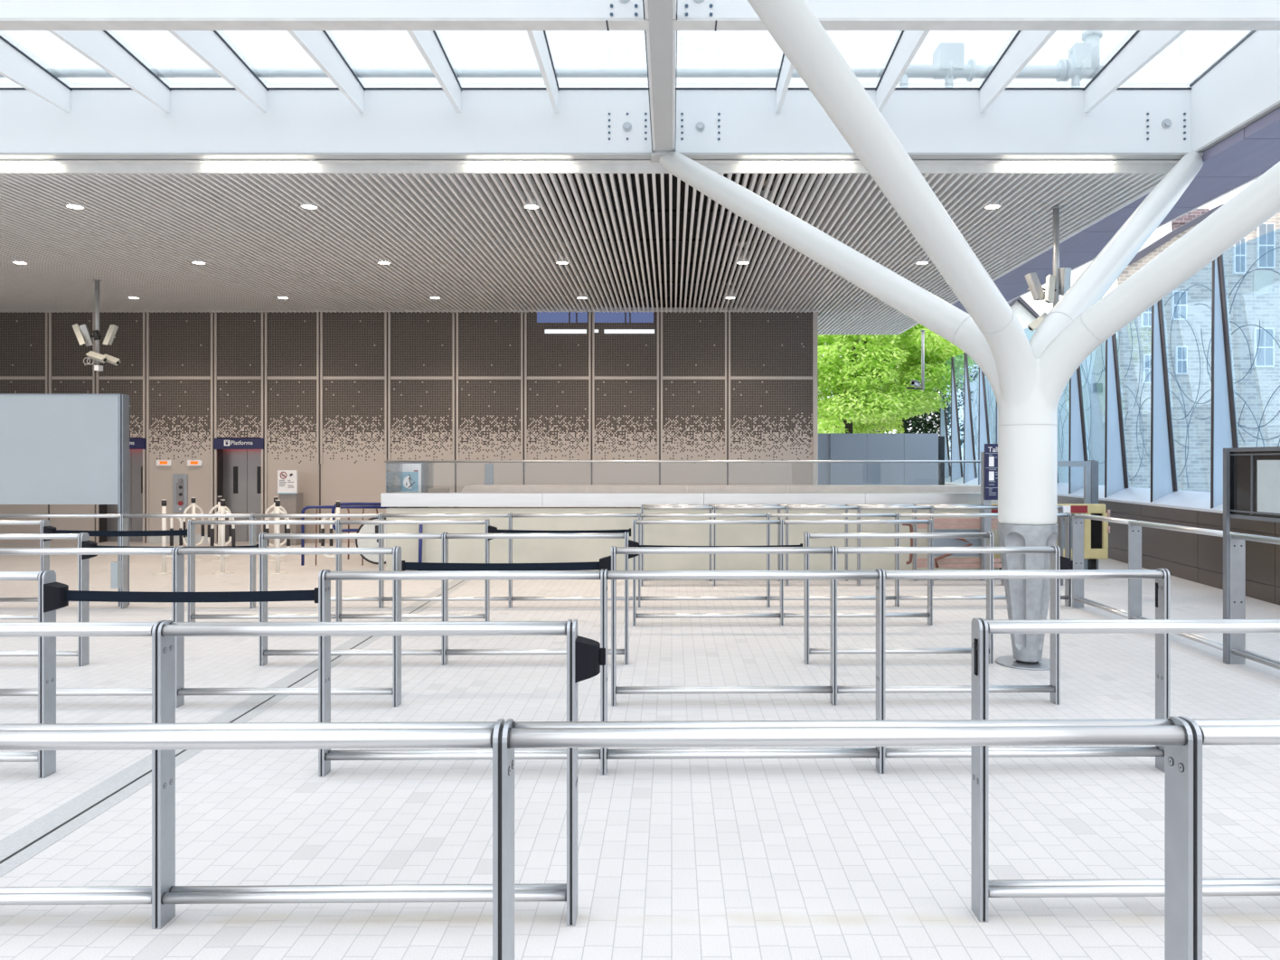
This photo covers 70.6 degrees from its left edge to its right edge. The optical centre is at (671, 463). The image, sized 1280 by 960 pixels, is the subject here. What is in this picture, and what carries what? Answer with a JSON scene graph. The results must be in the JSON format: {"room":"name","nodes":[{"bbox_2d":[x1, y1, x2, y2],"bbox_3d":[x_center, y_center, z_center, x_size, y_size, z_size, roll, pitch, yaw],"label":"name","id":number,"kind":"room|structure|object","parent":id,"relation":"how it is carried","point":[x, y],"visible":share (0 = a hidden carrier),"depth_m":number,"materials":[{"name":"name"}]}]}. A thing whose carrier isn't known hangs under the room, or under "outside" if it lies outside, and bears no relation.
{"room":"railway station","nodes":[
{"label":"railway station","id":0,"kind":"room"},
{"bbox_2d":[0,300,817,543],"bbox_3d":[-6.315,-0.935,18.785,18.592,5.110,0.630,0,0,0],"label":"wall","id":1,"kind":"structure","parent":0,"point":[331,398],"depth_m":18.50,"materials":[{"name":"brown metal"}]},
{"bbox_2d":[99,449,142,542],"bbox_3d":[-11.262,0.546,18.683,1.027,2.147,0.355,0,0,0],"label":"door","id":2,"kind":"structure","parent":1,"relation":"in","point":[136,456],"depth_m":18.82,"materials":[{"name":"metal"}]},
{"bbox_2d":[129,438,146,449],"bbox_3d":[-11.262,-0.410,18.479,1.017,0.224,0.051,0,0,0],"label":"sign","id":3,"kind":"object","parent":2,"relation":"attached to","point":[134,443],"visible":0.31,"depth_m":18.46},
{"bbox_2d":[156,460,171,465],"bbox_3d":[-10.371,-0.018,18.472,0.303,0.120,0.052,0,0,0],"label":"display sign","id":4,"kind":"object","parent":1,"relation":"attached to","point":[158,462],"visible":1,"depth_m":18.45,"materials":[{"name":"white plastic"}]},
{"bbox_2d":[149,534,208,543],"bbox_3d":[-10.055,1.535,18.490,1.332,0.170,0.020,0,0,0],"label":"baseboard","id":5,"kind":"structure","parent":1,"relation":"attached to","point":[198,537],"depth_m":18.48,"materials":[{"name":"silver metal"}]},
{"bbox_2d":[173,474,187,512],"bbox_3d":[-10.046,0.606,18.471,0.283,0.786,0.055,0,0,0],"label":"panel","id":6,"kind":"object","parent":1,"relation":"attached to","point":[180,481],"visible":0.97,"depth_m":18.47,"materials":[{"name":"metal"}]},
{"bbox_2d":[187,460,202,465],"bbox_3d":[-9.744,-0.018,18.472,0.300,0.120,0.052,0,0,0],"label":"display sign","id":7,"kind":"object","parent":1,"relation":"attached to","point":[189,462],"visible":1,"depth_m":18.45,"materials":[{"name":"white plastic"}]},
{"bbox_2d":[216,449,261,542],"bbox_3d":[-8.847,0.546,18.683,1.029,2.147,0.355,0,0,0],"label":"door","id":8,"kind":"structure","parent":1,"relation":"in","point":[239,471],"depth_m":18.82,"materials":[{"name":"metal"}]},
{"bbox_2d":[213,438,263,449],"bbox_3d":[-8.847,-0.410,18.479,1.019,0.224,0.051,0,0,0],"label":"sign","id":9,"kind":"object","parent":8,"relation":"attached to","point":[218,443],"visible":1,"depth_m":18.46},
{"bbox_2d":[536,311,654,333],"bbox_3d":[-1.553,-2.932,18.489,2.404,0.536,0.018,0,0,0],"label":"window","id":10,"kind":"structure","parent":1,"relation":"in","point":[569,317],"depth_m":18.49,"materials":[{"name":"blue glass"}]},
{"bbox_2d":[484,463,493,485],"bbox_3d":[-3.422,0.810,16.950,0.152,1.620,0.100,0,0,0],"label":"sign","id":11,"kind":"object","parent":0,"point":[488,467],"depth_m":16.90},
{"bbox_2d":[0,173,1167,334],"bbox_3d":[-5.030,-3.248,15.610,20.940,0.324,12.020,0,0,0],"label":"ceiling","id":12,"kind":"structure","parent":0,"point":[470,241],"depth_m":12.43,"materials":[{"name":"grey metal"}]},
{"bbox_2d":[11,259,28,264],"bbox_3d":[-9.993,-3.164,13.860,0.200,0.172,0.200,0,0,0],"label":"recessed light","id":13,"kind":"object","parent":12,"relation":"in","point":[17,261],"visible":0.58,"depth_m":13.84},
{"bbox_2d":[65,201,84,209],"bbox_3d":[-7.154,-3.164,10.840,0.200,0.172,0.200,0,0,0],"label":"recessed light","id":14,"kind":"object","parent":12,"relation":"in","point":[72,205],"visible":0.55,"depth_m":10.82,"materials":[{"name":"white plastic"}]},
{"bbox_2d":[72,279,120,371],"bbox_3d":[-9.595,-2.326,15.089,0.858,1.527,0.334,0,0,10],"label":"security cameras","id":15,"kind":"object","parent":12,"relation":"hanging from","point":[82,334],"visible":1,"depth_m":15.11,"materials":[{"name":"white plastic"}]},
{"bbox_2d":[127,295,140,299],"bbox_3d":[-9.990,-3.164,16.790,0.200,0.172,0.200,0,0,0],"label":"recessed light","id":16,"kind":"object","parent":12,"relation":"in","point":[128,296],"visible":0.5,"depth_m":16.79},
{"bbox_2d":[191,259,206,264],"bbox_3d":[-7.249,-3.164,13.860,0.200,0.172,0.200,0,0,0],"label":"recessed light","id":17,"kind":"object","parent":12,"relation":"in","point":[197,261],"visible":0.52,"depth_m":13.84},
{"bbox_2d":[277,294,288,299],"bbox_3d":[-7.220,-3.164,16.790,0.200,0.172,0.200,0,0,0],"label":"recessed light","id":18,"kind":"object","parent":12,"relation":"in","point":[280,296],"visible":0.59,"depth_m":16.78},
{"bbox_2d":[300,200,318,209],"bbox_3d":[-4.347,-3.164,10.840,0.200,0.172,0.200,0,0,0],"label":"recessed light","id":19,"kind":"object","parent":12,"relation":"in","point":[305,205],"visible":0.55,"depth_m":10.81,"materials":[{"name":"white plastic"}]},
{"bbox_2d":[376,258,391,264],"bbox_3d":[-4.407,-3.164,13.860,0.200,0.172,0.200,0,0,0],"label":"recessed light","id":20,"kind":"object","parent":12,"relation":"in","point":[384,261],"visible":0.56,"depth_m":13.81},
{"bbox_2d":[429,294,440,299],"bbox_3d":[-4.399,-3.164,16.790,0.200,0.172,0.200,0,0,0],"label":"recessed light","id":21,"kind":"object","parent":12,"relation":"in","point":[435,296],"visible":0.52,"depth_m":16.76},
{"bbox_2d":[523,189,539,209],"bbox_3d":[-1.680,-3.164,10.840,0.200,0.172,0.200,0,0,0],"label":"recessed light","id":22,"kind":"object","parent":12,"relation":"in","point":[535,205],"visible":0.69,"depth_m":10.77,"materials":[{"name":"white plastic"}]},
{"bbox_2d":[555,250,568,264],"bbox_3d":[-1.677,-3.164,13.860,0.200,0.172,0.200,0,0,0],"label":"recessed light","id":23,"kind":"object","parent":12,"relation":"in","point":[560,261],"visible":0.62,"depth_m":13.78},
{"bbox_2d":[576,287,587,299],"bbox_3d":[-1.662,-3.164,16.790,0.200,0.172,0.200,0,0,0],"label":"recessed light","id":24,"kind":"object","parent":12,"relation":"in","point":[584,296],"visible":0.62,"depth_m":16.72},
{"bbox_2d":[0,160,1179,173],"bbox_3d":[-5.040,-3.139,9.560,20.920,0.102,0.120,0,0,0],"label":"trim","id":25,"kind":"structure","parent":12,"relation":"attached to","point":[60,166],"depth_m":9.60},
{"bbox_2d":[200,159,315,164],"bbox_3d":[-4.352,-3.177,9.525,1.204,0.047,0.050,0,0,0],"label":"linear light","id":26,"kind":"object","parent":25,"relation":"attached to","point":[204,163],"visible":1,"depth_m":9.51,"materials":[{"name":"white plastic"}]},
{"bbox_2d":[724,287,735,299],"bbox_3d":[1.091,-3.164,16.790,0.200,0.172,0.200,0,0,0],"label":"recessed light","id":27,"kind":"object","parent":12,"relation":"in","point":[728,296],"visible":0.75,"depth_m":16.71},
{"bbox_2d":[736,250,749,264],"bbox_3d":[1.095,-3.164,13.860,0.200,0.172,0.200,0,0,0],"label":"recessed light","id":28,"kind":"object","parent":12,"relation":"in","point":[740,261],"visible":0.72,"depth_m":13.78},
{"bbox_2d":[759,190,771,200],"bbox_3d":[1.117,-3.164,10.840,0.200,0.172,0.200,0,0,0],"label":"recessed light","id":29,"kind":"object","parent":12,"relation":"in","point":[761,192],"visible":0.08,"depth_m":10.75,"materials":[{"name":"grey metal"}]},
{"bbox_2d":[906,329,925,390],"bbox_3d":[5.651,-2.391,20.897,0.424,1.396,0.214,0,0,-18],"label":"pole","id":30,"kind":"object","parent":12,"relation":"hanging from","point":[914,382],"visible":1,"depth_m":20.88,"materials":[{"name":"white metal"}]},
{"bbox_2d":[915,258,928,264],"bbox_3d":[3.839,-3.164,13.860,0.200,0.172,0.200,0,0,0],"label":"recessed light","id":31,"kind":"object","parent":12,"relation":"in","point":[920,261],"visible":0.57,"depth_m":13.81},
{"bbox_2d":[983,199,1001,209],"bbox_3d":[3.848,-3.164,10.840,0.200,0.172,0.200,0,0,0],"label":"recessed light","id":32,"kind":"object","parent":12,"relation":"in","point":[990,206],"visible":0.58,"depth_m":10.79,"materials":[{"name":"white plastic"}]},
{"bbox_2d":[1025,206,1071,331],"bbox_3d":[4.516,-2.330,10.808,0.589,1.517,0.288,0,0,-8],"label":"security camera","id":33,"kind":"object","parent":12,"relation":"hanging from","point":[1058,283],"visible":0.91,"depth_m":10.83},
{"bbox_2d":[952,107,1279,313],"bbox_3d":[5.953,-3.288,11.700,1.017,0.415,15.400,0,0,0],"label":"soffit","id":34,"kind":"structure","parent":12,"relation":"attached to","point":[1242,157],"depth_m":10.32,"materials":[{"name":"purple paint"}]},
{"bbox_2d":[0,541,1279,959],"bbox_3d":[0.000,1.695,29.700,60.000,0.150,60.600,0,0,0],"label":"floor","id":35,"kind":"structure","parent":0,"point":[679,859],"depth_m":4.35,"materials":[{"name":"tile"}]},
{"bbox_2d":[0,394,129,606],"bbox_3d":[-7.680,0.414,10.294,2.930,2.413,0.132,0,0,0],"label":"information board","id":36,"kind":"object","parent":35,"relation":"on","point":[55,448],"visible":0.82,"depth_m":10.24,"materials":[{"name":"silver metal"}]},
{"bbox_2d":[110,561,122,588],"bbox_3d":[-6.106,1.223,9.945,0.074,0.287,0.090,0,0,0],"label":"sign plate","id":37,"kind":"object","parent":36,"relation":"attached to","point":[116,567],"visible":1,"depth_m":9.90,"materials":[{"name":"silver metal"}]},
{"bbox_2d":[0,519,187,619],"bbox_3d":[-6.246,1.087,8.980,2.872,1.065,0.100,0,0,-1],"label":"barrier","id":38,"kind":"object","parent":35,"relation":"on","point":[45,528],"visible":0.71,"depth_m":8.98,"materials":[{"name":"metal"}]},
{"bbox_2d":[0,532,258,666],"bbox_3d":[-4.758,1.087,7.267,2.871,1.065,0.100,0,0,-1],"label":"barrier","id":39,"kind":"object","parent":35,"relation":"on","point":[82,653],"visible":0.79,"depth_m":7.23,"materials":[{"name":"metal"}]},
{"bbox_2d":[0,570,318,778],"bbox_3d":[-3.266,1.087,4.702,2.847,1.065,0.100,0,0,-1],"label":"barrier","id":40,"kind":"object","parent":35,"relation":"on","point":[52,595],"visible":0.97,"depth_m":4.70,"materials":[{"name":"metal"}]},
{"bbox_2d":[153,498,183,574],"bbox_3d":[-7.475,1.075,13.400,0.378,1.090,0.280,0,0,0],"label":"stand","id":41,"kind":"object","parent":35,"relation":"on","point":[164,501],"visible":0.61,"depth_m":13.40,"materials":[{"name":"white metal"}]},
{"bbox_2d":[182,497,204,561],"bbox_3d":[-7.988,1.090,15.100,0.280,1.060,0.280,0,0,-11],"label":"stand","id":42,"kind":"object","parent":35,"relation":"on","point":[192,505],"visible":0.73,"depth_m":15.09,"materials":[{"name":"white metal"}]},
{"bbox_2d":[0,545,401,707],"bbox_3d":[-3.294,1.087,6.038,2.938,1.065,0.093,0,0,-1],"label":"barrier","id":43,"kind":"object","parent":35,"relation":"on","point":[177,553],"visible":0.95,"depth_m":6.01,"materials":[{"name":"metal"}]},
{"bbox_2d":[207,496,231,561],"bbox_3d":[-7.545,1.080,15.100,0.279,1.080,0.283,0,0,19],"label":"stand","id":44,"kind":"object","parent":35,"relation":"on","point":[220,498],"visible":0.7,"depth_m":15.08,"materials":[{"name":"white metal"}]},
{"bbox_2d":[210,498,235,574],"bbox_3d":[-6.653,1.075,13.400,0.278,1.090,0.278,0,0,45],"label":"stand","id":45,"kind":"object","parent":35,"relation":"on","point":[222,510],"visible":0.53,"depth_m":13.38,"materials":[{"name":"white metal"}]},
{"bbox_2d":[0,579,471,877],"bbox_3d":[-2.825,1.618,7.600,0.250,0.004,11.206,0,0,-1],"label":"floor strip","id":46,"kind":"object","parent":35,"relation":"on","point":[26,842],"visible":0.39,"depth_m":4.54,"materials":[{"name":"grey stone"}]},
{"bbox_2d":[263,496,286,561],"bbox_3d":[-6.609,1.085,15.100,0.279,1.070,0.283,0,0,19],"label":"stand","id":47,"kind":"object","parent":35,"relation":"on","point":[275,497],"visible":0.52,"depth_m":15.07,"materials":[{"name":"white metal"}]},
{"bbox_2d":[264,499,290,574],"bbox_3d":[-5.840,1.077,13.400,0.278,1.085,0.278,0,0,45],"label":"stand","id":48,"kind":"object","parent":35,"relation":"on","point":[277,510],"visible":0.5,"depth_m":13.38,"materials":[{"name":"white metal"}]},
{"bbox_2d":[277,470,302,545],"bbox_3d":[-7.602,0.874,18.048,0.376,1.491,0.404,0,0,0],"label":"stand","id":49,"kind":"object","parent":35,"relation":"on","point":[290,499],"visible":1,"depth_m":17.90,"materials":[{"name":"grey metal"}]},
{"bbox_2d":[279,480,293,488],"bbox_3d":[-7.612,0.398,17.869,0.295,0.152,0.003,0,0,0],"label":"print","id":50,"kind":"object","parent":49,"relation":"attached to","point":[283,484],"depth_m":17.87},
{"bbox_2d":[0,619,605,929],"bbox_3d":[-1.732,1.087,3.195,2.995,1.065,0.100,0,0,-1],"label":"barrier","id":51,"kind":"object","parent":35,"relation":"on","point":[585,656],"visible":1,"depth_m":3.17,"materials":[{"name":"metal"}]},
{"bbox_2d":[320,500,340,557],"bbox_3d":[-4.979,1.085,13.419,0.358,1.070,0.283,0,0,31],"label":"stand","id":52,"kind":"object","parent":35,"relation":"on","point":[337,503],"visible":0.41,"depth_m":13.38,"materials":[{"name":"white metal"}]},
{"bbox_2d":[301,505,397,565],"bbox_3d":[-5.131,1.144,14.403,1.536,0.953,0.054,0,0,0],"label":"handrail","id":53,"kind":"object","parent":35,"relation":"on","point":[316,507],"visible":0.8,"depth_m":14.38,"materials":[{"name":"metal"}]},
{"bbox_2d":[331,502,380,559],"bbox_3d":[-5.196,1.137,15.304,1.120,0.965,0.060,0,0,0],"label":"handrail","id":54,"kind":"object","parent":35,"relation":"on","point":[348,530],"visible":0.3,"depth_m":15.28,"materials":[{"name":"blue metal"}]},
{"bbox_2d":[355,517,385,564],"bbox_3d":[-4.577,1.203,14.140,0.750,0.750,0.080,0,0,0],"label":"sign","id":55,"kind":"object","parent":35,"relation":"on","point":[373,559],"visible":0.35,"depth_m":14.14,"materials":[{"name":"white plastic"}]},
{"bbox_2d":[187,518,630,621],"bbox_3d":[-2.601,1.087,9.030,4.392,1.065,0.100,0,0,-1],"label":"barrier","id":56,"kind":"object","parent":35,"relation":"on","point":[338,616],"visible":0.88,"depth_m":8.99,"materials":[{"name":"metal"}]},
{"bbox_2d":[417,524,423,571],"bbox_3d":[-3.753,1.245,13.500,0.070,0.750,0.053,0,0,0],"label":"post","id":57,"kind":"object","parent":35,"relation":"on","point":[420,526],"visible":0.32,"depth_m":13.48,"materials":[{"name":"blue metal"}]},
{"bbox_2d":[258,532,802,666],"bbox_3d":[-1.120,1.087,7.317,4.375,1.065,0.100,0,0,-1],"label":"barrier","id":58,"kind":"object","parent":35,"relation":"on","point":[444,652],"visible":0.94,"depth_m":7.27,"materials":[{"name":"metal"}]},
{"bbox_2d":[0,512,1071,608],"bbox_3d":[-1.537,1.087,10.205,12.130,1.065,0.093,0,0,-1],"label":"barrier","id":59,"kind":"object","parent":35,"relation":"on","point":[897,597],"visible":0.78,"depth_m":10.18,"materials":[{"name":"metal"}]},
{"bbox_2d":[0,715,1279,959],"bbox_3d":[0.409,1.087,1.958,4.451,1.065,0.093,0,0,-1],"label":"barrier","id":60,"kind":"object","parent":35,"relation":"on","point":[1182,738],"visible":1,"depth_m":1.92,"materials":[{"name":"metal"}]},
{"bbox_2d":[380,460,999,571],"bbox_3d":[1.140,0.783,15.175,10.998,1.673,3.250,0,0,0],"label":"parapet","id":61,"kind":"object","parent":35,"relation":"on","point":[472,499],"visible":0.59,"depth_m":13.60,"materials":[{"name":"concrete"}]},
{"bbox_2d":[399,462,428,507],"bbox_3d":[-4.176,0.647,14.625,0.377,1.346,0.349,0,0,0],"label":"box","id":62,"kind":"object","parent":61,"relation":"attached to","point":[414,475],"visible":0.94,"depth_m":14.49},
{"bbox_2d":[401,545,1072,706],"bbox_3d":[0.452,1.087,6.089,4.523,1.065,0.104,0,0,-1],"label":"barrier","id":63,"kind":"object","parent":35,"relation":"on","point":[1057,561],"visible":0.94,"depth_m":6.07,"materials":[{"name":"metal"}]},
{"bbox_2d":[318,568,1170,776],"bbox_3d":[0.393,1.087,4.753,4.443,1.065,0.093,0,0,-1],"label":"barrier","id":64,"kind":"object","parent":35,"relation":"on","point":[1162,576],"visible":1,"depth_m":4.72,"materials":[{"name":"metal"}]},
{"bbox_2d":[632,518,932,626],"bbox_3d":[1.115,1.087,9.083,3.005,1.065,0.092,0,0,-1],"label":"barrier","id":65,"kind":"object","parent":35,"relation":"on","point":[929,522],"visible":0.98,"depth_m":9.04,"materials":[{"name":"metal"}]},
{"bbox_2d":[641,503,984,581],"bbox_3d":[1.959,1.087,12.522,4.745,1.065,0.093,0,0,-1],"label":"barrier","id":66,"kind":"object","parent":35,"relation":"on","point":[982,511],"visible":0.41,"depth_m":12.49,"materials":[{"name":"metal"}]},
{"bbox_2d":[640,505,1063,586],"bbox_3d":[2.401,1.087,12.024,5.611,1.065,0.093,0,0,-1],"label":"barrier","id":67,"kind":"object","parent":35,"relation":"on","point":[858,507],"visible":0.59,"depth_m":11.98,"materials":[{"name":"metal"}]},
{"bbox_2d":[817,433,938,485],"bbox_3d":[4.981,0.445,21.855,2.899,2.350,0.110,0,0,0],"label":"hoarding","id":68,"kind":"object","parent":35,"relation":"on","point":[830,447],"visible":0.64,"depth_m":21.80,"materials":[{"name":"grey glass"}]},
{"bbox_2d":[817,323,976,433],"bbox_3d":[6.588,-2.620,31.242,7.420,8.492,7.360,0,0,37],"label":"tree","id":69,"kind":"object","parent":35,"relation":"on","point":[864,387],"visible":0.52,"depth_m":29.13,"materials":[{"name":"green plant"}]},
{"bbox_2d":[803,531,993,664],"bbox_3d":[1.846,1.087,7.359,1.528,1.065,0.092,0,0,-1],"label":"barrier","id":70,"kind":"object","parent":35,"relation":"on","point":[989,535],"visible":0.89,"depth_m":7.32,"materials":[{"name":"metal"}]},
{"bbox_2d":[828,348,978,451],"bbox_3d":[9.672,-2.627,38.072,7.127,8.515,4.196,0,0,0],"label":"tree","id":71,"kind":"object","parent":35,"relation":"on","point":[927,426],"visible":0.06,"depth_m":37.42,"materials":[{"name":"green plant"}]},
{"bbox_2d":[938,436,944,485],"bbox_3d":[6.589,0.472,22.350,0.294,2.296,0.100,0,0,0],"label":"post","id":72,"kind":"object","parent":35,"relation":"on","point":[941,439],"visible":0.29,"depth_m":22.30,"materials":[{"name":"black metal"}]},
{"bbox_2d":[902,509,1001,570],"bbox_3d":[4.085,1.135,12.779,1.685,0.970,0.182,0,0,0],"label":"frame","id":73,"kind":"object","parent":35,"relation":"on","point":[940,524],"visible":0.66,"depth_m":12.75,"materials":[{"name":"metal"}]},
{"bbox_2d":[650,0,1279,670],"bbox_3d":[2.695,-0.811,6.975,5.852,4.863,5.122,0,0,0],"label":"column","id":74,"kind":"structure","parent":35,"relation":"on","point":[1028,381],"depth_m":7.11,"materials":[{"name":"white metal"}]},
{"bbox_2d":[0,0,1279,162],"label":"skylight","id":75,"kind":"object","parent":74,"relation":"on","point":[80,80],"depth_m":8.98,"materials":[{"name":"white paint"}]},
{"bbox_2d":[0,159,54,164],"bbox_3d":[-7.125,-3.177,9.525,1.270,0.047,0.050,0,0,0],"label":"linear light","id":76,"kind":"object","parent":75,"relation":"attached to","point":[1,163],"visible":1,"depth_m":9.51,"materials":[{"name":"white plastic"}]},
{"bbox_2d":[464,159,573,164],"bbox_3d":[-1.607,-3.177,9.525,1.137,0.047,0.050,0,0,0],"label":"linear light","id":77,"kind":"object","parent":75,"relation":"attached to","point":[468,163],"visible":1,"depth_m":9.51,"materials":[{"name":"white plastic"}]},
{"bbox_2d":[739,159,853,164],"bbox_3d":[1.314,-3.177,9.525,1.194,0.047,0.050,0,0,0],"label":"linear light","id":78,"kind":"object","parent":75,"relation":"attached to","point":[743,163],"visible":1,"depth_m":9.51,"materials":[{"name":"white plastic"}]},
{"bbox_2d":[1001,159,1116,164],"bbox_3d":[4.068,-3.177,9.525,1.204,0.047,0.050,0,0,0],"label":"linear light","id":79,"kind":"object","parent":75,"relation":"attached to","point":[1003,163],"visible":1,"depth_m":9.51,"materials":[{"name":"white plastic"}]},
{"bbox_2d":[968,365,989,477],"bbox_3d":[15.246,-1.404,38.940,3.348,6.192,6.120,0,0,0],"label":"house","id":80,"kind":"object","parent":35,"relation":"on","point":[974,386],"visible":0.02,"depth_m":40.22,"materials":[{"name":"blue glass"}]},
{"bbox_2d":[980,443,997,569],"bbox_3d":[4.600,0.671,12.668,0.480,1.897,0.145,0,0,0],"label":"sign","id":81,"kind":"object","parent":35,"relation":"on","point":[989,458],"visible":0.38,"depth_m":12.60,"materials":[{"name":"metal"}]},
{"bbox_2d":[989,296,1039,443],"bbox_3d":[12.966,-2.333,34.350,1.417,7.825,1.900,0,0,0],"label":"house","id":82,"kind":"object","parent":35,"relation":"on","point":[1024,313],"visible":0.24,"depth_m":33.60,"materials":[{"name":"stone"}]},
{"bbox_2d":[991,503,1110,569],"bbox_3d":[5.403,1.099,13.000,1.785,1.042,0.560,0,0,0],"label":"barrier","id":83,"kind":"object","parent":35,"relation":"on","point":[1096,532],"visible":0.45,"depth_m":12.98,"materials":[{"name":"beige metal"}]},
{"bbox_2d":[1057,460,1098,569],"bbox_3d":[6.082,0.783,13.635,0.659,1.674,0.130,0,0,0],"label":"gate panel","id":84,"kind":"object","parent":35,"relation":"on","point":[1090,466],"visible":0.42,"depth_m":13.58,"materials":[{"name":"metal"}]},
{"bbox_2d":[971,618,1279,922],"bbox_3d":[1.839,1.087,3.248,1.513,1.065,0.092,0,0,-1],"label":"barrier","id":85,"kind":"object","parent":35,"relation":"on","point":[983,888],"visible":0.95,"depth_m":3.21,"materials":[{"name":"metal"}]},
{"bbox_2d":[1072,513,1279,669],"bbox_3d":[4.582,1.091,7.969,0.125,1.057,4.472,0,0,0],"label":"barrier","id":86,"kind":"object","parent":35,"relation":"on","point":[1238,654],"visible":0.85,"depth_m":8.48,"materials":[{"name":"metal"}]},
{"bbox_2d":[1223,446,1279,664],"bbox_3d":[4.559,0.746,6.630,0.142,1.748,1.460,0,0,0],"label":"sign stand","id":87,"kind":"object","parent":35,"relation":"on","point":[1251,475],"visible":1,"depth_m":7.13,"materials":[{"name":"grey metal"}]},
{"bbox_2d":[944,483,1279,605],"bbox_3d":[7.773,1.127,17.000,0.249,0.985,28.177,0,0,6],"label":"wall","id":88,"kind":"structure","parent":0,"point":[1197,558],"depth_m":12.39,"materials":[{"name":"brown metal"}]},
{"bbox_2d":[944,476,1223,513],"bbox_3d":[7.828,0.517,17.000,0.438,0.235,28.196,0,0,6],"label":"sill","id":89,"kind":"structure","parent":88,"relation":"on","point":[1181,499],"depth_m":14.09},
{"bbox_2d":[939,246,1279,508],"bbox_3d":[7.987,-1.427,18.410,0.423,4.054,24.404,0,0,6],"label":"window","id":90,"kind":"structure","parent":88,"relation":"in","point":[1224,433],"depth_m":13.76,"materials":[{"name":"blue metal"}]},
{"label":"outside","id":91,"kind":"structure","parent":0,"visible":0},
{"bbox_2d":[1057,338,1117,485],"bbox_3d":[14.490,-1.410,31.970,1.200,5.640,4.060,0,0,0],"label":"house","id":92,"kind":"structure","parent":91,"point":[1095,415],"depth_m":30.00,"materials":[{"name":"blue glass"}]},
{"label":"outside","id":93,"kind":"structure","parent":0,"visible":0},
{"bbox_2d":[1117,203,1279,491],"bbox_3d":[16.900,-3.600,26.425,10.616,10.320,5.150,0,0,0],"label":"brick building","id":94,"kind":"structure","parent":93,"point":[1256,299],"depth_m":24.00,"materials":[{"name":"brick"}]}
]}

